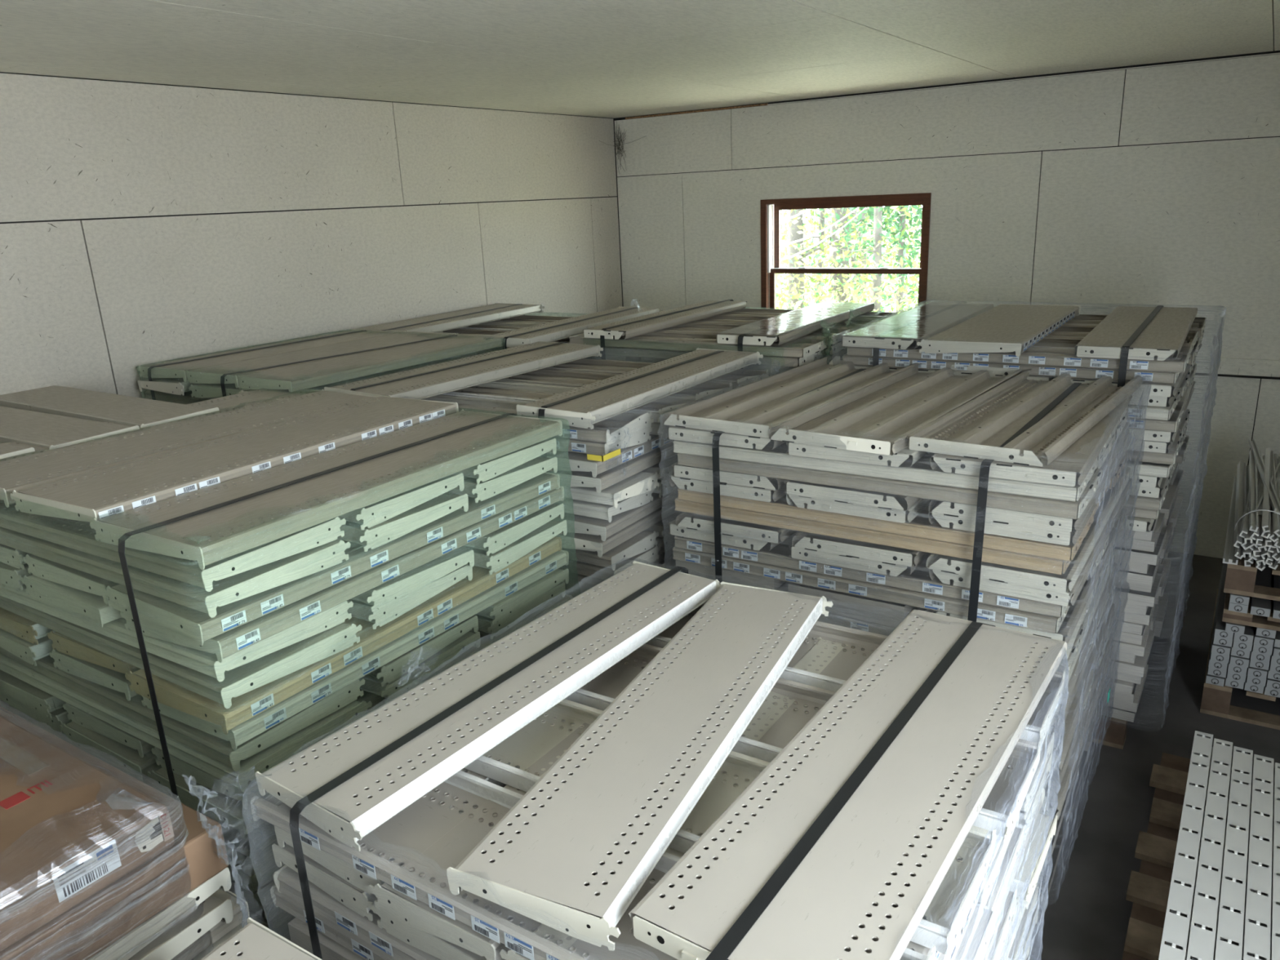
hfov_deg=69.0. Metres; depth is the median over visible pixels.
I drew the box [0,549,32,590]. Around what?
steel shelf
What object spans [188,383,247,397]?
steel shelf
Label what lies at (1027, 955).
steel shelf
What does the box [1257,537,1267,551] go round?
strip
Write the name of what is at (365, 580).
steel shelf
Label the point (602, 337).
strap
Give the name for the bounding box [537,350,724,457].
strap
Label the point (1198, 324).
steel shelf
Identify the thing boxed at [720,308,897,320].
steel shelf
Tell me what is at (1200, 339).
steel shelf
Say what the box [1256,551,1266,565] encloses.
strip
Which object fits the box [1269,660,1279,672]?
channel
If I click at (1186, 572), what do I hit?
film
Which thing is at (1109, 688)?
sticker
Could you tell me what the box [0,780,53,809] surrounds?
print
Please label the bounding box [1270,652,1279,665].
channel
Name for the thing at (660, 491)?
steel shelf
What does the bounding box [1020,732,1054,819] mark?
steel shelf
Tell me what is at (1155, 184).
wall
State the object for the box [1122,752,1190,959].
wooden pallet
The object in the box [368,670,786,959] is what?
steel shelf
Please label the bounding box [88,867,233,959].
steel shelf
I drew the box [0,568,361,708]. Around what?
steel shelf
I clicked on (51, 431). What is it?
steel shelf
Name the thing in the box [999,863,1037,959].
steel shelf
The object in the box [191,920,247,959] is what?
steel shelf
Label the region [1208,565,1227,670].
channel
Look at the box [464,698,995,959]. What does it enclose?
steel shelf
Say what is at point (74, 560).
steel shelf
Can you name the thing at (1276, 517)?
strip
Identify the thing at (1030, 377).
steel shelf
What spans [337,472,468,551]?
steel shelf
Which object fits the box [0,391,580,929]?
film
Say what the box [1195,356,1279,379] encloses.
trim
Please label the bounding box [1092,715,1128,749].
wooden pallet
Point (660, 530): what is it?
steel shelf
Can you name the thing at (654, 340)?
steel shelf
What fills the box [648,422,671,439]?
steel shelf
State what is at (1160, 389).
steel shelf
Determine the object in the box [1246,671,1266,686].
channel
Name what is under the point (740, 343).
strap
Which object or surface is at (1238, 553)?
strip
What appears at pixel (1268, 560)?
strip
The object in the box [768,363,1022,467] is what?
steel shelf
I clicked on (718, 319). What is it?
steel shelf
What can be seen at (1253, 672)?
channel
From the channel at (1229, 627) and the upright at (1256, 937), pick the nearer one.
the upright at (1256, 937)
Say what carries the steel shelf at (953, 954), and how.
on the steel shelf at (1051, 743)
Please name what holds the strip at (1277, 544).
on the strip
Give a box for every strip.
[1222,476,1236,564]
[1230,533,1238,564]
[1233,461,1244,548]
[1234,543,1243,559]
[1239,456,1262,537]
[1240,462,1249,550]
[1243,547,1251,557]
[1244,528,1253,542]
[1244,554,1250,566]
[1247,550,1257,564]
[1248,438,1279,513]
[1248,448,1258,532]
[1248,539,1257,550]
[1249,454,1265,540]
[1253,545,1260,556]
[1254,461,1279,515]
[1255,521,1262,545]
[1255,560,1265,571]
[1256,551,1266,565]
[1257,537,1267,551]
[1260,460,1271,538]
[1260,547,1271,559]
[1262,447,1271,533]
[1265,506,1271,546]
[1265,552,1273,564]
[1267,540,1275,552]
[1268,456,1279,542]
[1268,558,1278,569]
[1271,450,1279,537]
[1271,547,1279,560]
[1273,458,1279,547]
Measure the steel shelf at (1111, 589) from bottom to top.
0.040 m
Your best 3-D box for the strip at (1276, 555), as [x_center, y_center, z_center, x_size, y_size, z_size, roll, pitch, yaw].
[2.813,0.133,4.112,0.033,0.034,1.250,8,20,32]
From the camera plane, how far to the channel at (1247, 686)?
3.81 m
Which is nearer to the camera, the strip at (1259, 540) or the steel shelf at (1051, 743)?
the steel shelf at (1051, 743)
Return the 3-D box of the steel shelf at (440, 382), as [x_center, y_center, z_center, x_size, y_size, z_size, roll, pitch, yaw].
[-0.689,-0.462,3.930,0.407,0.056,1.220,10,21,35]
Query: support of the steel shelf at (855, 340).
on the steel shelf at (1071, 334)
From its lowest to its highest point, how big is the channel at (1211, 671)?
0.034 m
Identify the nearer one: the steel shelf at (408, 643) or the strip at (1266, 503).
the steel shelf at (408, 643)
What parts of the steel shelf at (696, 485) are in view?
steel shelf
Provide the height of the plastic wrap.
1.188 m
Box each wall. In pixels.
[0,71,622,398]
[613,48,1279,558]
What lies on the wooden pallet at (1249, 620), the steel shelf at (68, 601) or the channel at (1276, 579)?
the channel at (1276, 579)
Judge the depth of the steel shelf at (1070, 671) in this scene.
3.02 m
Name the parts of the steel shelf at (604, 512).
steel shelf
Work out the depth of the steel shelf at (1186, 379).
3.68 m
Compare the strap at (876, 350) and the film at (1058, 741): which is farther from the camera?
the strap at (876, 350)
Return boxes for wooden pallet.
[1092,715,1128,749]
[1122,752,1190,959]
[1200,588,1279,729]
[1222,568,1279,631]
[1223,556,1279,600]
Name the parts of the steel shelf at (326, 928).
steel shelf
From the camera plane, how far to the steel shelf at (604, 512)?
3.10 m
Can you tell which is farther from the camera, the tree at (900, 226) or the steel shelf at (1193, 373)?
the tree at (900, 226)
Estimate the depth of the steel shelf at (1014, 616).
2.80 m
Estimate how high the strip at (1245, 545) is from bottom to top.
0.036 m
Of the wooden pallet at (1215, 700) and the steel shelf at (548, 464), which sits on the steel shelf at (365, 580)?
the steel shelf at (548, 464)
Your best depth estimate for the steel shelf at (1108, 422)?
2.77 m
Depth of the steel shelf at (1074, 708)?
2.95 m
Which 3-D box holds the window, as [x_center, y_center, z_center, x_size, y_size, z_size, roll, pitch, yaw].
[1.382,-1.430,6.325,1.213,0.952,0.160,8,20,32]
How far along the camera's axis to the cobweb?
6.89 m
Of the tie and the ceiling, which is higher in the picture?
the ceiling
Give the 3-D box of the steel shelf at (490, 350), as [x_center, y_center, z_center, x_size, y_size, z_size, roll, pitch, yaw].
[-1.134,-0.502,4.130,0.424,0.112,1.257,8,20,32]
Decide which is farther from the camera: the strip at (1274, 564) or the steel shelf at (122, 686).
the strip at (1274, 564)
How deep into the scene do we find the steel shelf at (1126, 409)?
3.20 m
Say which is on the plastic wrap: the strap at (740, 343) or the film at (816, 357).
the film at (816, 357)
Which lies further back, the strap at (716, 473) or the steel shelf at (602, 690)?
the strap at (716, 473)
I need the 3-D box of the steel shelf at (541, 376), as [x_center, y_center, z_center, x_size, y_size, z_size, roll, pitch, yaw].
[-0.225,-0.400,3.858,1.220,0.056,0.287,9,20,33]
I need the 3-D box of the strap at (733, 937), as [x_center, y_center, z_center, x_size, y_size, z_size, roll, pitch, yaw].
[0.447,0.885,1.830,0.025,0.784,1.347,9,20,34]
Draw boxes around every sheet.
[715,302,871,338]
[838,301,996,345]
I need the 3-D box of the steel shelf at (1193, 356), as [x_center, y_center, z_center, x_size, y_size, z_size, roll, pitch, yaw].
[1.708,-0.584,4.042,1.227,0.040,0.376,8,20,32]
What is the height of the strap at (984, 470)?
1.270 m
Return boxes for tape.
[586,448,620,462]
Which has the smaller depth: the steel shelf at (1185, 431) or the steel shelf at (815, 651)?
the steel shelf at (815, 651)
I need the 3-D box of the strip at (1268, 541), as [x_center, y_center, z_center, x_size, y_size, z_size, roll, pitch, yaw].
[2.780,0.080,4.118,0.024,0.030,1.250,8,20,32]
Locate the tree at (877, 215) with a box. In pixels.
[777,206,922,311]
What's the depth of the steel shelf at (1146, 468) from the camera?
3.37 m
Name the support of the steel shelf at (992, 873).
on the steel shelf at (1020, 836)
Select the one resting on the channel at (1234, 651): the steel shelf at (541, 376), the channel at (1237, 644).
the channel at (1237, 644)
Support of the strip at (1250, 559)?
on the strip at (1246, 563)
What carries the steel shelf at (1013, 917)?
on the steel shelf at (1020, 908)
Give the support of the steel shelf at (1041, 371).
on the steel shelf at (856, 366)
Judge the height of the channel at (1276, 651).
0.034 m
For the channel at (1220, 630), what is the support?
on the channel at (1219, 641)
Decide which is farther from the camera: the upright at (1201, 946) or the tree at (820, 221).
the tree at (820, 221)
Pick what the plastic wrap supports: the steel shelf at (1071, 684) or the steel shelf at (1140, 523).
the steel shelf at (1140, 523)
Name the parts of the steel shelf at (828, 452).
steel shelf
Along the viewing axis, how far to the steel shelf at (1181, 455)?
4.20 m
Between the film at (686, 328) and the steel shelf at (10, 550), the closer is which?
the steel shelf at (10, 550)
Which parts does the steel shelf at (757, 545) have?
steel shelf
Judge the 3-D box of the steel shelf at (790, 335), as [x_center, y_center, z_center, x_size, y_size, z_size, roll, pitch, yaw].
[0.784,-0.766,4.506,0.306,0.040,1.227,8,20,31]
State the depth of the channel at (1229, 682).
3.85 m
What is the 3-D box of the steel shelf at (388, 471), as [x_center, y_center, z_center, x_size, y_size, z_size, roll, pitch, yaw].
[-0.757,-0.023,2.528,0.442,0.056,1.220,8,20,32]
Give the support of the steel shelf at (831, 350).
on the plastic wrap
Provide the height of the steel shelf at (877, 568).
0.080 m
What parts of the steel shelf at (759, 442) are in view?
steel shelf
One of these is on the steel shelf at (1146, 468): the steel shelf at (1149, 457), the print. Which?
the steel shelf at (1149, 457)
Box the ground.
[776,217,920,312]
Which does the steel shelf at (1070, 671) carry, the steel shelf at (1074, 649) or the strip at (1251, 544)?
the steel shelf at (1074, 649)
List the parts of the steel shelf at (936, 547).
steel shelf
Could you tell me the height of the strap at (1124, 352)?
1.009 m
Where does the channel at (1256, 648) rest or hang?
on the channel at (1254, 655)
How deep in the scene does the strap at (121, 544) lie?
2.14 m
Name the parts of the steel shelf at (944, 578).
steel shelf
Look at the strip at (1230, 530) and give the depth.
4.06 m
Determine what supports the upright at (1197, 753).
on the wooden pallet at (1148, 889)
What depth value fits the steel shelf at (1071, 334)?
3.92 m
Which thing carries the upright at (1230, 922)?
on the upright at (1197, 753)
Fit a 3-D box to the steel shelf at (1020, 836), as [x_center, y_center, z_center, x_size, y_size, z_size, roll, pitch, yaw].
[0.202,0.706,2.133,1.220,0.056,0.307,8,19,31]
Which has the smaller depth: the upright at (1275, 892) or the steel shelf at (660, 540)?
the upright at (1275, 892)
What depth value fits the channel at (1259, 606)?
3.78 m
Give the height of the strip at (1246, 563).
0.030 m
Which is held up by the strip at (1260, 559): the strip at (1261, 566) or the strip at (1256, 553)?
the strip at (1256, 553)
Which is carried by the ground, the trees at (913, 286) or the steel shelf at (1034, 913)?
the trees at (913, 286)
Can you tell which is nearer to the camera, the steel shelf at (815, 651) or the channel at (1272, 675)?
the steel shelf at (815, 651)
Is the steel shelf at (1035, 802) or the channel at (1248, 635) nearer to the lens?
the steel shelf at (1035, 802)
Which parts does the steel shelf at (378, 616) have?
steel shelf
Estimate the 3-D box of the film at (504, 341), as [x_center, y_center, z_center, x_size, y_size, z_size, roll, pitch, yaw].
[-1.416,-0.223,4.393,1.187,0.781,1.224,8,20,32]
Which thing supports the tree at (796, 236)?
on the ground
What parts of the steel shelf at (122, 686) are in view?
steel shelf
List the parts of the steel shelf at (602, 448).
steel shelf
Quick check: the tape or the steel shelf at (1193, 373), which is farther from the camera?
the steel shelf at (1193, 373)
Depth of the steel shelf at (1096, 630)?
3.11 m
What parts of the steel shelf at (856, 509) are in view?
steel shelf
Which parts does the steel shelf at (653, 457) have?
steel shelf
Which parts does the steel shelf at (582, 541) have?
steel shelf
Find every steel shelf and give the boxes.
[0,385,219,428]
[0,388,321,462]
[0,389,377,507]
[0,405,139,451]
[0,443,35,458]
[0,499,351,617]
[0,543,32,569]
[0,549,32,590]
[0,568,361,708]
[0,607,57,666]
[0,641,372,792]
[10,395,458,522]
[21,554,121,627]
[47,631,141,701]
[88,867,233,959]
[89,408,562,569]
[103,471,564,662]
[124,536,568,750]
[137,328,404,395]
[139,888,249,959]
[143,389,217,404]
[186,330,455,387]
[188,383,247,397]
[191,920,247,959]
[237,333,505,393]
[250,770,937,959]
[255,560,720,851]
[270,865,440,959]
[271,614,687,920]
[324,340,603,399]
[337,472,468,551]
[346,549,474,629]
[349,302,544,332]
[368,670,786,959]
[420,394,653,455]
[439,328,569,343]
[442,381,697,422]
[446,581,833,951]
[447,438,557,502]
[457,321,543,330]
[457,503,567,574]
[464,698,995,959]
[481,306,663,347]
[492,315,573,323]
[494,368,732,400]
[499,636,873,959]
[516,347,763,429]
[542,358,768,389]
[546,434,674,493]
[553,488,678,557]
[554,471,660,522]
[565,644,1040,843]
[568,332,827,357]
[582,300,746,339]
[600,346,823,367]
[628,609,1066,959]
[640,454,678,484]
[644,511,683,541]
[644,600,1065,743]
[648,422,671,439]
[653,479,676,497]
[654,524,675,554]
[662,355,919,449]
[668,511,796,551]
[669,462,786,502]
[672,530,1072,634]
[673,439,1102,519]
[674,484,1093,574]
[688,315,877,331]
[715,302,874,346]
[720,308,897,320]
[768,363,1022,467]
[783,480,932,523]
[788,531,929,577]
[817,608,1058,670]
[822,341,846,355]
[840,302,993,349]
[843,339,1191,383]
[853,364,936,373]
[906,368,1142,487]
[906,690,1051,959]
[916,303,1080,356]
[926,466,1133,606]
[926,509,1127,644]
[928,422,1130,546]
[937,835,1003,959]
[953,371,1053,381]
[954,905,996,959]
[976,825,1024,937]
[977,813,1019,906]
[982,788,1044,959]
[983,889,1017,959]
[991,788,1043,911]
[991,915,1011,959]
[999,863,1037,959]
[1006,872,1034,959]
[1006,897,1020,926]
[1007,886,1038,959]
[1009,813,1057,909]
[1013,905,1038,959]
[1017,753,1052,839]
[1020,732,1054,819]
[1023,940,1030,959]
[1040,326,1198,351]
[1047,589,1112,752]
[1049,702,1062,726]
[1050,603,1115,770]
[1054,562,1117,715]
[1057,623,1084,678]
[1058,552,1115,704]
[1059,576,1099,666]
[1061,314,1206,337]
[1070,342,1201,396]
[1073,306,1197,360]
[1076,673,1094,724]
[1080,630,1097,671]
[1081,582,1097,624]
[1086,534,1109,580]
[1093,483,1108,515]
[1095,626,1111,669]
[1097,426,1115,460]
[1097,434,1115,468]
[1098,589,1111,622]
[1099,546,1115,578]
[1108,453,1127,488]
[1114,410,1128,439]
[1115,403,1129,430]
[1115,462,1177,532]
[1115,471,1162,487]
[1116,445,1177,477]
[1119,499,1160,519]
[1121,390,1184,432]
[1122,431,1182,464]
[1124,474,1170,511]
[1126,381,1195,453]
[1128,379,1193,442]
[1129,386,1174,407]
[1129,420,1185,497]
[1168,458,1176,486]
[1175,435,1190,463]
[1177,370,1190,397]
[1177,408,1190,437]
[1178,426,1186,451]
[1186,363,1197,386]
[1187,340,1199,364]
[1189,357,1195,375]
[1197,331,1204,346]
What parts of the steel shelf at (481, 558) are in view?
steel shelf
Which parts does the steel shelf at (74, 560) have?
steel shelf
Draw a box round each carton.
[0,706,228,959]
[0,715,174,951]
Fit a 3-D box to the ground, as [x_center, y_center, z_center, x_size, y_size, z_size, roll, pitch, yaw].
[19.062,-9.146,35.779,80.000,0.150,69.680,8,20,32]
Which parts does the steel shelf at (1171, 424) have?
steel shelf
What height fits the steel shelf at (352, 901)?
0.109 m
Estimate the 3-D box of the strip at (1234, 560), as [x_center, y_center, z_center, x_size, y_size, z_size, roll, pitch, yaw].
[2.719,0.163,4.229,0.026,0.020,1.250,8,20,32]
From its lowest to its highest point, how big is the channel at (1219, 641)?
0.034 m
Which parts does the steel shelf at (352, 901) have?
steel shelf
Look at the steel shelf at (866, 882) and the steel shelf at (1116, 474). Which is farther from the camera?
the steel shelf at (1116, 474)
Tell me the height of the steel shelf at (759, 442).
0.080 m
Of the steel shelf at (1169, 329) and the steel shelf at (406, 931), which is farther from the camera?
the steel shelf at (1169, 329)
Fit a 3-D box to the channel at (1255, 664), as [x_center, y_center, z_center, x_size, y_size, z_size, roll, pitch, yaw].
[2.827,0.597,4.239,0.065,0.034,1.151,8,20,32]
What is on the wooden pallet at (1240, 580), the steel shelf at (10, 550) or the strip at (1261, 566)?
the strip at (1261, 566)
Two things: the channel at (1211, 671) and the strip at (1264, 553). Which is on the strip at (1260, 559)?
the strip at (1264, 553)
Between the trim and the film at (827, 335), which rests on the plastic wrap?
the film at (827, 335)
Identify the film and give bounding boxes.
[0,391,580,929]
[0,700,213,959]
[136,329,505,404]
[184,557,1068,959]
[368,346,780,580]
[506,298,642,348]
[587,306,884,368]
[653,323,848,345]
[657,355,1151,899]
[831,299,1226,731]
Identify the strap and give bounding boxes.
[118,413,515,800]
[147,329,364,399]
[220,334,454,396]
[289,565,688,959]
[350,342,566,391]
[382,303,521,330]
[502,306,637,349]
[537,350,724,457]
[600,299,733,359]
[705,621,983,959]
[711,368,866,582]
[737,302,852,368]
[872,301,966,366]
[967,382,1081,622]
[1115,305,1163,431]
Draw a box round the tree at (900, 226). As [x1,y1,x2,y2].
[785,204,922,311]
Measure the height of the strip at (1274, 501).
0.020 m
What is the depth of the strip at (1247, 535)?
3.66 m
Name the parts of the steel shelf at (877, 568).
steel shelf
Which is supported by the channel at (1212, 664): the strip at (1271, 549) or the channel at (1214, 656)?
the channel at (1214, 656)
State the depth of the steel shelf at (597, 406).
3.32 m
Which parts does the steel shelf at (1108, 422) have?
steel shelf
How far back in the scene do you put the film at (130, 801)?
1.72 m
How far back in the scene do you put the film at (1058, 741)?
1.94 m
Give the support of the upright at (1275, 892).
on the upright at (1197, 753)
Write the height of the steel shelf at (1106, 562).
0.040 m
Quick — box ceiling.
[0,0,1279,118]
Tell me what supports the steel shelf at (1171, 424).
on the steel shelf at (1149, 435)
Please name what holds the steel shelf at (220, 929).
on the steel shelf at (235, 930)
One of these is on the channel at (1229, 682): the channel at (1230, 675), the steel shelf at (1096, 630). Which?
the channel at (1230, 675)
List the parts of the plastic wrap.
steel shelf, steel shelf, steel shelf, steel shelf, steel shelf, steel shelf, steel shelf, steel shelf, steel shelf, steel shelf, steel shelf, steel shelf, steel shelf, steel shelf, steel shelf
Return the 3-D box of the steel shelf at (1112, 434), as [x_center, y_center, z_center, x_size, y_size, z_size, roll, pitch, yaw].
[0.943,-0.198,3.220,1.227,0.040,0.373,8,20,32]
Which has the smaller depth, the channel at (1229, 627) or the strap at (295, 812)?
the strap at (295, 812)
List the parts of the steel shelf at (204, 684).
steel shelf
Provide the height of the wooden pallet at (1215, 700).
0.140 m
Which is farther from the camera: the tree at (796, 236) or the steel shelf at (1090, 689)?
the tree at (796, 236)
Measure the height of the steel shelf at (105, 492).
0.056 m
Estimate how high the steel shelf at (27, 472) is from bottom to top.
0.056 m
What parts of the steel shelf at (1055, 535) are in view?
steel shelf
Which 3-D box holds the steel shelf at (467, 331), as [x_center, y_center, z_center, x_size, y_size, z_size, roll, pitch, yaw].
[-0.730,-0.771,5.072,1.220,0.056,0.303,8,20,31]
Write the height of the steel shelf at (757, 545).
0.080 m
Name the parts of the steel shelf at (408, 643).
steel shelf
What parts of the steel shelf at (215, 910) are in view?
steel shelf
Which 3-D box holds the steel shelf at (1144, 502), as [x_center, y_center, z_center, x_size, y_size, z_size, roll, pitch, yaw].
[1.473,-0.030,3.841,1.227,0.040,0.376,8,20,32]
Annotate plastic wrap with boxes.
[0,347,1183,959]
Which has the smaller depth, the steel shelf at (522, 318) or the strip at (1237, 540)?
the strip at (1237, 540)
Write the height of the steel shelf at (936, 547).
0.080 m
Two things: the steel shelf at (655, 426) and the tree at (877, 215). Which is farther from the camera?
the tree at (877, 215)
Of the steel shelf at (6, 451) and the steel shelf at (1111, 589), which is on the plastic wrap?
the steel shelf at (6, 451)
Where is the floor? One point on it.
(1089, 918)
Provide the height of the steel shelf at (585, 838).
0.056 m
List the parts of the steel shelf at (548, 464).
steel shelf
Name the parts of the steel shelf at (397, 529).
steel shelf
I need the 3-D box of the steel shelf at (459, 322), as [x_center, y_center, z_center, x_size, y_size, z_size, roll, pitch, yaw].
[-1.092,-0.939,5.479,0.407,0.056,1.220,8,20,31]
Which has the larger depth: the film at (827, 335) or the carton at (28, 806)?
the film at (827, 335)
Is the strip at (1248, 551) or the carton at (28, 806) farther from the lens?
the strip at (1248, 551)
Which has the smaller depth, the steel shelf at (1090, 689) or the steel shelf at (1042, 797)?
the steel shelf at (1042, 797)
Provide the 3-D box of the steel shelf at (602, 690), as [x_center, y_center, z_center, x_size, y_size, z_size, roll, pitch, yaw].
[0.207,0.506,2.063,1.220,0.056,0.307,8,20,32]
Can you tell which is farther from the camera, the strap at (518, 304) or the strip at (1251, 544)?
the strap at (518, 304)
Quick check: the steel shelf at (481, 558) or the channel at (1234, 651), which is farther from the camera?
the channel at (1234, 651)
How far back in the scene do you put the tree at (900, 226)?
12.29 m
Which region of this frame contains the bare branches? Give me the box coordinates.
[781,207,866,260]
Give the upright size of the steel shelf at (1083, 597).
0.040 m
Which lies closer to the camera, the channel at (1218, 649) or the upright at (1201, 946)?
the upright at (1201, 946)
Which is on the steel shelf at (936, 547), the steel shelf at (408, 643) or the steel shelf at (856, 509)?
the steel shelf at (856, 509)
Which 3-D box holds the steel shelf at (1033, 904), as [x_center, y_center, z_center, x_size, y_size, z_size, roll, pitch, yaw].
[0.384,0.982,2.492,1.220,0.061,0.307,8,20,32]
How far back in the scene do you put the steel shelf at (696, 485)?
2.98 m
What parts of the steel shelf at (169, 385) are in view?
steel shelf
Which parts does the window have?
sash, sash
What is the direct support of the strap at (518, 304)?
attached to the steel shelf at (459, 322)
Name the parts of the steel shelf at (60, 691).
steel shelf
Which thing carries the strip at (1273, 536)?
on the strip at (1277, 544)
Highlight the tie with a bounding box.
[1234,509,1279,530]
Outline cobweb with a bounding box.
[600,126,646,173]
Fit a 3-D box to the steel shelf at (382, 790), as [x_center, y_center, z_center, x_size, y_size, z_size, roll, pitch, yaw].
[-0.247,0.439,2.151,0.309,0.056,1.220,9,21,35]
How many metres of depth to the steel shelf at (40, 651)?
2.54 m
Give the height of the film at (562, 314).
0.746 m
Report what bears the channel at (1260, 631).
on the channel at (1258, 640)
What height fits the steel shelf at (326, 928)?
0.116 m
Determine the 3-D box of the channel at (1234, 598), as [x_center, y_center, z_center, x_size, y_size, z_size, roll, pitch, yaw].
[2.724,0.330,4.205,0.065,0.034,1.151,8,20,32]
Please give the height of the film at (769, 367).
1.351 m
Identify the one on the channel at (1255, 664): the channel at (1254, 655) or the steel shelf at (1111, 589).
the channel at (1254, 655)
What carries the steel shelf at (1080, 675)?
on the steel shelf at (1074, 708)
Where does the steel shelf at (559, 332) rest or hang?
on the steel shelf at (522, 318)
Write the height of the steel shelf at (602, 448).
0.107 m
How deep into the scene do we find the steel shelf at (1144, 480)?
3.38 m
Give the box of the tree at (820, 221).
[778,208,913,303]
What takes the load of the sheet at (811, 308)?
on the steel shelf at (790, 335)
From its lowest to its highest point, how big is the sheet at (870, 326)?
0.031 m
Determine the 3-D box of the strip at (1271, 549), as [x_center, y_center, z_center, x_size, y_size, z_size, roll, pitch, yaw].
[2.796,0.102,4.130,0.024,0.030,1.250,8,20,32]
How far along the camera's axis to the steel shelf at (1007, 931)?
1.95 m
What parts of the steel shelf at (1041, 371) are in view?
steel shelf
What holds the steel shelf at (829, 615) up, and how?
on the steel shelf at (1074, 649)
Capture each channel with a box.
[1205,578,1224,686]
[1207,666,1226,677]
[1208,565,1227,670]
[1210,653,1230,663]
[1211,563,1231,656]
[1213,563,1233,639]
[1213,636,1233,647]
[1224,666,1244,688]
[1225,622,1244,634]
[1226,663,1246,682]
[1227,648,1247,675]
[1228,595,1248,613]
[1229,593,1249,605]
[1229,653,1249,667]
[1231,632,1250,658]
[1232,634,1253,651]
[1233,625,1253,643]
[1244,670,1264,693]
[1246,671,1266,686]
[1247,661,1267,679]
[1249,564,1271,617]
[1249,653,1269,670]
[1250,644,1271,662]
[1252,626,1272,655]
[1253,626,1274,647]
[1255,626,1275,638]
[1263,683,1279,697]
[1266,666,1279,680]
[1266,672,1279,689]
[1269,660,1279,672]
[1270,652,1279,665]
[1272,574,1279,618]
[1272,645,1279,657]
[1273,631,1279,648]
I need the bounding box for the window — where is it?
[760,192,931,309]
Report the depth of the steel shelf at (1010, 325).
3.82 m
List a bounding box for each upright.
[1158,730,1213,959]
[1165,746,1279,959]
[1186,737,1232,959]
[1213,746,1253,959]
[1242,754,1273,959]
[1270,762,1279,959]
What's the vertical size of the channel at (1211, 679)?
0.034 m
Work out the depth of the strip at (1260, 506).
3.93 m
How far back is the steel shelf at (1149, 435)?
3.35 m
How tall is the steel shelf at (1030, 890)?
0.056 m
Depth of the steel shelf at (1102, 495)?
2.87 m
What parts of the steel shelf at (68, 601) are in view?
steel shelf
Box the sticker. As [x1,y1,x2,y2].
[1106,688,1110,702]
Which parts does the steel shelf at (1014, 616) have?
steel shelf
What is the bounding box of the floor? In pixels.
[1026,551,1279,959]
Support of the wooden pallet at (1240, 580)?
on the channel at (1234, 598)
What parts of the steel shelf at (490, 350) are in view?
steel shelf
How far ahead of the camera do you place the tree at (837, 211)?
14.29 m
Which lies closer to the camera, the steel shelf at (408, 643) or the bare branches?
the steel shelf at (408, 643)
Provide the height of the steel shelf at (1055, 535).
0.080 m
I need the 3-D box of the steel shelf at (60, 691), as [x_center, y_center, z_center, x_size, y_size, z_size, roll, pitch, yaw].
[-1.306,0.524,2.562,1.237,0.118,0.394,8,20,32]
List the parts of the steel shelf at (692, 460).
steel shelf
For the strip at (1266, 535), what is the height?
0.033 m
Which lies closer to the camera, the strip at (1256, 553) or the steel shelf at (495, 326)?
the strip at (1256, 553)
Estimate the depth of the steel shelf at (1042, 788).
1.90 m
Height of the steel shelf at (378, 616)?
0.120 m
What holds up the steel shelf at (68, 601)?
on the steel shelf at (481, 558)
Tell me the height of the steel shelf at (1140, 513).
0.040 m
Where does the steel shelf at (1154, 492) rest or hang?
on the steel shelf at (1144, 502)
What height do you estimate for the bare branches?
0.950 m
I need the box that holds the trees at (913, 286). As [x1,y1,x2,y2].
[776,204,921,312]
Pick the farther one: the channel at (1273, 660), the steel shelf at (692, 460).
the channel at (1273, 660)
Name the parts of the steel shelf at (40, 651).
steel shelf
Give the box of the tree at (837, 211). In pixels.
[781,206,916,302]
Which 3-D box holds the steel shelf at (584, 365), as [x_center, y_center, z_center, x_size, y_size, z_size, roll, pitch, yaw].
[-0.052,-0.477,4.085,1.220,0.056,0.287,9,20,33]
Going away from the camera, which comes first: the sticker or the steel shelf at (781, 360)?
the sticker
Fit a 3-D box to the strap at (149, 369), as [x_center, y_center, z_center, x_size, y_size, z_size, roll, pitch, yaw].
[-1.782,-0.274,4.624,0.025,0.777,1.206,9,20,33]
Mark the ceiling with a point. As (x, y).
(612, 59)
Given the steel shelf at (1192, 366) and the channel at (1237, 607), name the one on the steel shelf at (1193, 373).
the steel shelf at (1192, 366)
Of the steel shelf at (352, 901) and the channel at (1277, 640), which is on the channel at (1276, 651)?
the channel at (1277, 640)
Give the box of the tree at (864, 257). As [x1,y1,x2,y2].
[783,207,896,301]
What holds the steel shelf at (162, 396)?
on the steel shelf
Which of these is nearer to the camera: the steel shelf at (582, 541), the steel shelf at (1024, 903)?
the steel shelf at (1024, 903)
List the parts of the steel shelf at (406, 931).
steel shelf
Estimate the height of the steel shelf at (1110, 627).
0.040 m
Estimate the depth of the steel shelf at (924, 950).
1.43 m
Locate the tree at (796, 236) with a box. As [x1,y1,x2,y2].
[782,207,918,311]
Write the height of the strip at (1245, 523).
0.036 m
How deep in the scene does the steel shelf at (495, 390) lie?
3.68 m
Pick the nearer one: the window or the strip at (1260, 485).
the strip at (1260, 485)
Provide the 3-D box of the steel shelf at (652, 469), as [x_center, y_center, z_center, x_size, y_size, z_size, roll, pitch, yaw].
[-0.366,-0.117,3.675,1.220,0.057,0.287,8,19,32]
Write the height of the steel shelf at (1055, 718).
0.040 m
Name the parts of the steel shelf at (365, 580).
steel shelf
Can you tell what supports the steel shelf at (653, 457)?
on the steel shelf

